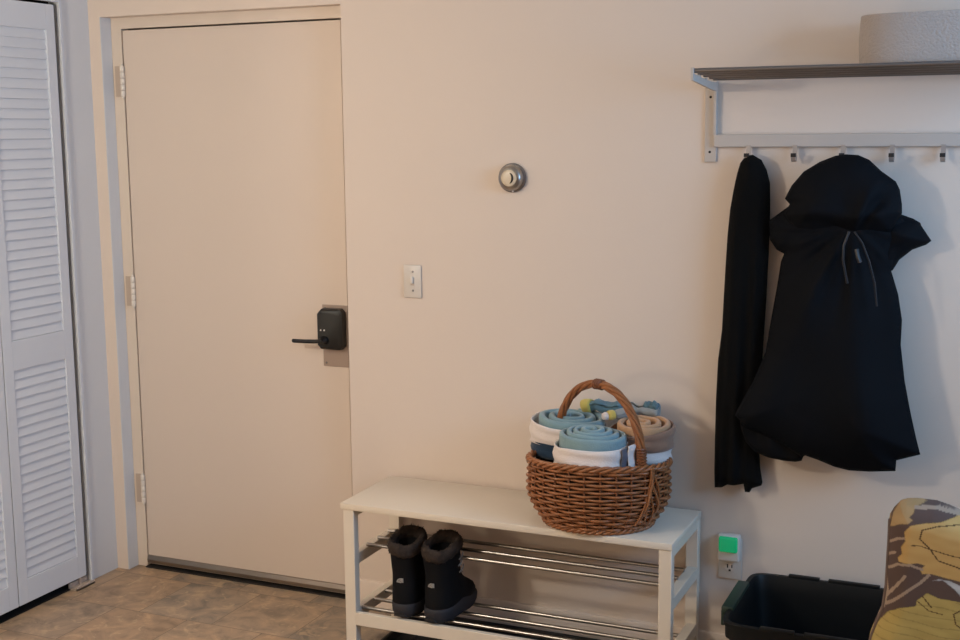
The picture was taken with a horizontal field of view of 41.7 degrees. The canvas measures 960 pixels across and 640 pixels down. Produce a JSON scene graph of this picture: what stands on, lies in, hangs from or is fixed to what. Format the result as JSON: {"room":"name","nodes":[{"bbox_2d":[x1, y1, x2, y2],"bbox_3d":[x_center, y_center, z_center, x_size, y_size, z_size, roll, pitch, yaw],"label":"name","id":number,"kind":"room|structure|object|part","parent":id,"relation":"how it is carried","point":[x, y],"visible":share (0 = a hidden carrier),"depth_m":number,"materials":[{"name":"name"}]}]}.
{"room":"entryway","nodes":[
{"label":"entryway","id":0,"kind":"room"},
{"bbox_2d":[18,0,47,3],"bbox_3d":[-1.972,-0.205,4.418,0.600,2.450,0.960,3,9,23],"label":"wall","id":1,"kind":"structure","parent":0,"point":[34,1],"depth_m":4.59,"materials":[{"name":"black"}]},
{"bbox_2d":[48,0,117,579],"bbox_3d":[-1.651,-0.188,4.279,0.100,2.450,0.960,3,9,23],"label":"wall","id":2,"kind":"structure","parent":0,"point":[74,12],"depth_m":4.64,"materials":[{"name":"white paint"}]},
{"bbox_2d":[0,333,18,615],"bbox_3d":[-1.696,-0.002,4.083,0.028,2.073,0.341,3,9,23],"label":"door","id":3,"kind":"structure","parent":2,"relation":"in","point":[8,574],"depth_m":4.31,"materials":[{"name":"white paint"}]},
{"bbox_2d":[0,0,85,605],"bbox_3d":[-1.558,-0.051,4.396,0.028,2.073,0.341,3,9,23],"label":"door","id":4,"kind":"structure","parent":2,"relation":"in","point":[36,319],"depth_m":4.39,"materials":[{"name":"white paint"}]},
{"bbox_2d":[39,0,93,580],"bbox_3d":[-1.616,-0.021,4.242,0.014,2.130,0.750,3,9,23],"label":"trim","id":5,"kind":"structure","parent":2,"relation":"attached to","point":[58,2],"depth_m":4.56,"materials":[{"name":"white paint"}]},
{"bbox_2d":[0,565,408,639],"bbox_3d":[-0.722,1.451,1.726,5.298,0.053,5.700,3,9,23],"label":"floor","id":6,"kind":"structure","parent":0,"point":[140,602],"depth_m":4.41,"materials":[{"name":"tile"}]},
{"bbox_2d":[68,575,94,590],"bbox_3d":[-1.479,0.971,4.676,0.042,0.036,0.096,3,9,23],"label":"bracket","id":7,"kind":"object","parent":6,"relation":"on","point":[82,582],"visible":1,"depth_m":4.67,"materials":[{"name":"beige metal"}]},
{"bbox_2d":[381,613,599,639],"bbox_3d":[0.080,1.055,4.029,0.784,0.033,0.321,3,9,23],"label":"tray","id":8,"kind":"object","parent":6,"relation":"on","point":[392,635],"visible":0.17,"depth_m":4.17,"materials":[{"name":"black plastic"}]},
{"bbox_2d":[340,476,700,639],"bbox_3d":[0.121,0.829,3.977,1.080,0.496,0.342,3,9,23],"label":"bench","id":9,"kind":"object","parent":6,"relation":"on","point":[398,498],"visible":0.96,"depth_m":3.92,"materials":[{"name":"beige paint"}]},
{"bbox_3d":[-0.410,0.835,4.044,0.038,0.474,0.030,3,9,23],"label":"leg","id":10,"kind":"part","parent":9,"relation":"part of","materials":[{"name":"beige paint"}]},
{"bbox_3d":[-0.347,0.928,4.201,0.026,0.036,0.281,3,9,23],"label":"rail","id":11,"kind":"part","parent":9,"relation":"part of","materials":[{"name":"beige paint"}]},
{"bbox_3d":[-0.349,0.746,4.173,0.026,0.035,0.281,3,9,23],"label":"rail","id":12,"kind":"part","parent":9,"relation":"part of","materials":[{"name":"silver metal"}]},
{"bbox_3d":[-0.286,0.791,4.323,0.038,0.474,0.030,3,9,23],"label":"leg","id":13,"kind":"part","parent":9,"relation":"part of","materials":[{"name":"beige paint"}]},
{"bbox_2d":[387,523,427,617],"bbox_3d":[-0.208,0.791,4.071,0.128,0.267,0.265,3,9,23],"label":"boot","id":14,"kind":"object","parent":9,"relation":"on","point":[404,546],"visible":0.89,"depth_m":3.98,"materials":[{"name":"black fabric"}]},
{"bbox_3d":[0.062,0.984,3.852,0.996,0.042,0.018,3,9,23],"label":"rail","id":15,"kind":"part","parent":9,"relation":"part of","materials":[{"name":"beige paint"}]},
{"bbox_2d":[421,529,476,622],"bbox_3d":[-0.097,0.798,4.018,0.128,0.266,0.260,3,9,23],"label":"boot","id":16,"kind":"object","parent":9,"relation":"on","point":[448,593],"visible":1,"depth_m":3.93,"materials":[{"name":"black nylon"},{"name":"black rubber"},{"name":"dark brown fur"}]},
{"bbox_3d":[0.079,0.958,3.891,1.016,0.012,0.012,3,9,23],"label":"shelf rod","id":17,"kind":"part","parent":9,"relation":"part of","materials":[{"name":"silver metal"}]},
{"bbox_3d":[0.111,0.947,3.963,1.016,0.012,0.012,3,9,23],"label":"shelf rod","id":18,"kind":"part","parent":9,"relation":"part of","materials":[{"name":"silver metal"}]},
{"bbox_3d":[0.097,0.757,3.907,1.016,0.012,0.012,3,9,23],"label":"shelf rod","id":19,"kind":"part","parent":9,"relation":"part of","materials":[{"name":"silver metal"}]},
{"bbox_3d":[0.119,0.595,3.942,1.080,0.021,0.342,3,9,23],"label":"seat","id":20,"kind":"part","parent":9,"relation":"part of","materials":[{"name":"beige paint"}]},
{"bbox_3d":[0.127,0.747,3.975,1.016,0.012,0.012,3,9,23],"label":"shelf rod","id":21,"kind":"part","parent":9,"relation":"part of","materials":[{"name":"silver metal"}]},
{"bbox_3d":[0.143,0.936,4.036,1.016,0.012,0.012,3,9,23],"label":"shelf rod","id":22,"kind":"part","parent":9,"relation":"part of","materials":[{"name":"silver metal"}]},
{"bbox_3d":[0.157,0.736,4.043,1.016,0.012,0.012,3,9,23],"label":"shelf rod","id":23,"kind":"part","parent":9,"relation":"part of","materials":[{"name":"silver metal"}]},
{"bbox_2d":[525,378,672,535],"bbox_3d":[0.354,0.389,3.759,0.441,0.435,0.355,1,9,12],"label":"wicker basket","id":24,"kind":"object","parent":9,"relation":"on","point":[594,500],"visible":0.89,"depth_m":3.64,"materials":[{"name":"brown wicker"}]},
{"bbox_2d":[529,408,607,459],"bbox_3d":[0.274,0.348,3.874,0.244,0.128,0.206,3,9,23],"label":"rolled towel","id":25,"kind":"object","parent":24,"relation":"in","point":[545,427],"visible":0.55,"depth_m":3.82,"materials":[{"name":"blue fabric"}]},
{"bbox_2d":[580,398,622,412],"bbox_3d":[0.377,0.268,3.893,0.129,0.050,0.052,3,9,23],"label":"cloth","id":26,"kind":"object","parent":25,"relation":"on","point":[587,405],"visible":0.84,"depth_m":3.88,"materials":[{"name":"blue fabric"}]},
{"bbox_2d":[552,424,636,467],"bbox_3d":[0.340,0.372,3.694,0.249,0.118,0.189,3,9,23],"label":"rolled towel","id":27,"kind":"object","parent":24,"relation":"in","point":[590,445],"visible":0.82,"depth_m":3.63,"materials":[{"name":"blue fabric"}]},
{"bbox_3d":[0.353,0.299,3.746,0.030,0.245,0.351,-9,12,-44],"label":"handle","id":28,"kind":"part","parent":24,"relation":"part of","materials":[{"name":"brown wicker"}]},
{"bbox_2d":[610,415,675,465],"bbox_3d":[0.483,0.367,3.781,0.206,0.143,0.202,3,9,23],"label":"rolled towel","id":29,"kind":"object","parent":24,"relation":"in","point":[659,432],"visible":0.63,"depth_m":3.71,"materials":[{"name":"brown fabric"}]},
{"bbox_2d":[601,408,627,420],"bbox_3d":[0.415,0.284,3.807,0.097,0.036,0.038,-3,9,-13],"label":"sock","id":30,"kind":"object","parent":29,"relation":"on","point":[610,415],"visible":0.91,"depth_m":3.79,"materials":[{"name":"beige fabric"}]},
{"bbox_2d":[631,400,660,416],"bbox_3d":[0.486,0.270,3.860,0.134,0.056,0.039,4,10,26],"label":"folded cloth","id":31,"kind":"object","parent":29,"relation":"on","point":[649,408],"visible":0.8,"depth_m":3.83,"materials":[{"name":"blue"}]},
{"bbox_3d":[0.536,0.888,3.634,0.038,0.474,0.030,3,9,23],"label":"leg","id":32,"kind":"part","parent":9,"relation":"part of","materials":[{"name":"beige paint"}]},
{"bbox_3d":[0.601,0.981,3.790,0.031,0.036,0.281,3,9,23],"label":"rail","id":33,"kind":"part","parent":9,"relation":"part of","materials":[{"name":"beige paint"}]},
{"bbox_3d":[0.599,0.799,3.763,0.031,0.035,0.281,3,9,23],"label":"rail","id":34,"kind":"part","parent":9,"relation":"part of","materials":[{"name":"beige paint"}]},
{"bbox_3d":[0.598,0.645,3.739,0.031,0.027,0.281,3,9,23],"label":"rail","id":35,"kind":"part","parent":9,"relation":"part of","materials":[{"name":"beige paint"}]},
{"bbox_3d":[0.659,0.844,3.914,0.038,0.474,0.030,3,9,23],"label":"leg","id":36,"kind":"part","parent":9,"relation":"part of","materials":[{"name":"beige paint"}]},
{"bbox_2d":[721,573,883,639],"bbox_3d":[0.994,0.966,3.497,0.611,0.350,0.446,3,9,23],"label":"storage bin","id":37,"kind":"object","parent":6,"relation":"on","point":[764,606],"visible":0.72,"depth_m":3.68,"materials":[{"name":"black plastic"}]},
{"bbox_3d":[0.729,0.806,3.590,0.034,0.057,0.222,3,9,23],"label":"handle","id":38,"kind":"part","parent":37,"relation":"part of","materials":[{"name":"black"}]},
{"bbox_2d":[869,498,959,639],"bbox_3d":[1.244,0.879,2.616,0.932,0.782,0.808,3,9,23],"label":"armchair","id":39,"kind":"object","parent":6,"relation":"on","point":[921,598],"visible":1,"depth_m":2.96,"materials":[{"name":"fabric"}]},
{"bbox_2d":[87,0,959,632],"bbox_3d":[0.680,-0.148,3.873,4.598,2.450,0.160,3,9,23],"label":"wall","id":40,"kind":"structure","parent":0,"point":[608,263],"depth_m":3.92,"materials":[{"name":"paint"}]},
{"bbox_2d":[99,17,138,568],"bbox_3d":[-1.353,-0.070,4.728,0.004,2.078,0.056,3,9,23],"label":"trim","id":41,"kind":"structure","parent":40,"relation":"attached to","point":[105,23],"depth_m":4.72,"materials":[{"name":"white paint"}]},
{"bbox_2d":[110,6,340,565],"bbox_3d":[-0.876,-0.051,4.575,0.998,2.078,0.042,3,9,23],"label":"trim","id":42,"kind":"structure","parent":40,"relation":"attached to","point":[118,25],"depth_m":4.66,"materials":[{"name":"beige paint"}]},
{"bbox_2d":[115,19,352,593],"bbox_3d":[-0.883,-0.038,4.545,0.985,2.060,0.126,3,9,23],"label":"door","id":43,"kind":"structure","parent":40,"relation":"in","point":[235,131],"depth_m":4.55,"materials":[{"name":"paint"}]},
{"bbox_3d":[-0.590,0.070,4.386,0.133,0.036,0.042,3,9,23],"label":"lever handle","id":44,"kind":"part","parent":43,"relation":"part of","materials":[{"name":"black metal"}]},
{"bbox_3d":[-0.496,0.053,4.424,0.102,0.218,0.048,3,9,23],"label":"lock plate","id":45,"kind":"part","parent":43,"relation":"part of","materials":[{"name":"silver metal"}]},
{"bbox_2d":[146,563,345,598],"bbox_3d":[-0.861,0.973,4.730,0.915,0.005,0.076,3,9,23],"label":"trim","id":46,"kind":"structure","parent":40,"relation":"attached to","point":[154,566],"depth_m":4.71,"materials":[{"name":"black"}]},
{"bbox_2d":[403,265,421,297],"bbox_3d":[-0.225,-0.127,4.181,0.066,0.110,0.013,3,9,23],"label":"light switch","id":47,"kind":"object","parent":40,"relation":"attached to","point":[412,273],"visible":1,"depth_m":4.18,"materials":[{"name":"beige plastic"}]},
{"bbox_2d":[498,163,525,191],"bbox_3d":[0.096,-0.448,3.973,0.093,0.093,0.042,3,9,23],"label":"thermostat","id":48,"kind":"object","parent":40,"relation":"attached to","point":[511,177],"visible":1,"depth_m":3.96,"materials":[{"name":"grey metal"}]},
{"bbox_2d":[360,578,728,639],"bbox_3d":[1.068,1.046,3.791,3.300,0.105,0.013,3,9,23],"label":"baseboard","id":49,"kind":"structure","parent":40,"relation":"attached to","point":[367,587],"depth_m":4.13,"materials":[{"name":"paint"}]},
{"bbox_2d":[718,539,741,579],"bbox_3d":[0.770,0.733,3.876,0.072,0.132,0.009,3,9,23],"label":"wall outlet","id":50,"kind":"object","parent":40,"relation":"attached to","point":[726,569],"visible":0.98,"depth_m":3.88,"materials":[{"name":"beige plastic"}]},
{"bbox_2d":[718,532,740,561],"bbox_3d":[0.761,0.697,3.851,0.066,0.084,0.040,3,9,23],"label":"night light","id":51,"kind":"object","parent":50,"relation":"attached to","point":[729,544],"visible":1,"depth_m":3.84,"materials":[{"name":"beige plastic"}]},
{"bbox_2d":[724,562,734,571],"bbox_3d":[0.770,0.760,3.879,0.033,0.027,0.004,3,9,23],"label":"socket","id":52,"kind":"object","parent":50,"relation":"attached to","point":[728,566],"depth_m":3.88,"materials":[{"name":"white plastic"}]},
{"bbox_2d":[691,61,959,161],"bbox_3d":[1.032,-0.554,3.401,0.929,0.263,0.298,3,9,23],"label":"coat rack","id":53,"kind":"object","parent":40,"relation":"attached to","point":[713,140],"visible":0.91,"depth_m":3.50,"materials":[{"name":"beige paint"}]},
{"bbox_2d":[714,155,769,491],"bbox_3d":[0.771,0.020,3.714,0.149,1.006,0.068,3,9,23],"label":"scarf","id":54,"kind":"object","parent":53,"relation":"hanging from","point":[740,356],"visible":0.92,"depth_m":3.69,"materials":[{"name":"black fabric"}]},
{"bbox_3d":[0.978,-0.657,3.262,0.869,0.014,0.014,3,9,23],"label":"shelf rod","id":55,"kind":"part","parent":53,"relation":"part of","materials":[{"name":"grey metal"}]},
{"bbox_3d":[1.003,-0.663,3.319,0.869,0.014,0.014,3,9,23],"label":"shelf rod","id":56,"kind":"part","parent":53,"relation":"part of","materials":[{"name":"grey metal"}]},
{"bbox_3d":[1.029,-0.669,3.379,0.869,0.014,0.014,3,9,23],"label":"shelf rod","id":57,"kind":"part","parent":53,"relation":"part of","materials":[{"name":"grey metal"}]},
{"bbox_2d":[735,154,930,471],"bbox_3d":[0.986,-0.017,3.555,0.521,0.893,0.152,3,9,23],"label":"hooded jacket","id":58,"kind":"object","parent":53,"relation":"hanging from","point":[828,386],"visible":1,"depth_m":3.51,"materials":[{"name":"black fabric"}]},
{"bbox_2d":[784,154,901,231],"bbox_3d":[1.000,-0.340,3.484,0.319,0.234,0.120,3,9,23],"label":"hood","id":59,"kind":"object","parent":58,"relation":"attached to","point":[846,192],"depth_m":3.45,"materials":[{"name":"black fabric"}]},
{"bbox_3d":[1.057,-0.676,3.443,0.869,0.014,0.014,3,9,23],"label":"shelf rod","id":60,"kind":"part","parent":53,"relation":"part of","materials":[{"name":"grey metal"}]},
{"bbox_3d":[1.077,-0.680,3.488,0.869,0.014,0.014,3,9,23],"label":"shelf rod","id":61,"kind":"part","parent":53,"relation":"part of","materials":[{"name":"grey metal"}]},
{"bbox_3d":[1.088,-0.505,3.536,0.869,0.037,0.016,3,9,23],"label":"rail","id":62,"kind":"part","parent":53,"relation":"part of","materials":[{"name":"white metal"}]},
{"bbox_2d":[859,9,959,62],"bbox_3d":[1.210,-0.737,3.299,0.415,0.126,0.239,3,9,23],"label":"woven basket","id":63,"kind":"object","parent":53,"relation":"on","point":[916,36],"visible":0.91,"depth_m":3.22,"materials":[{"name":"beige"}]}
]}

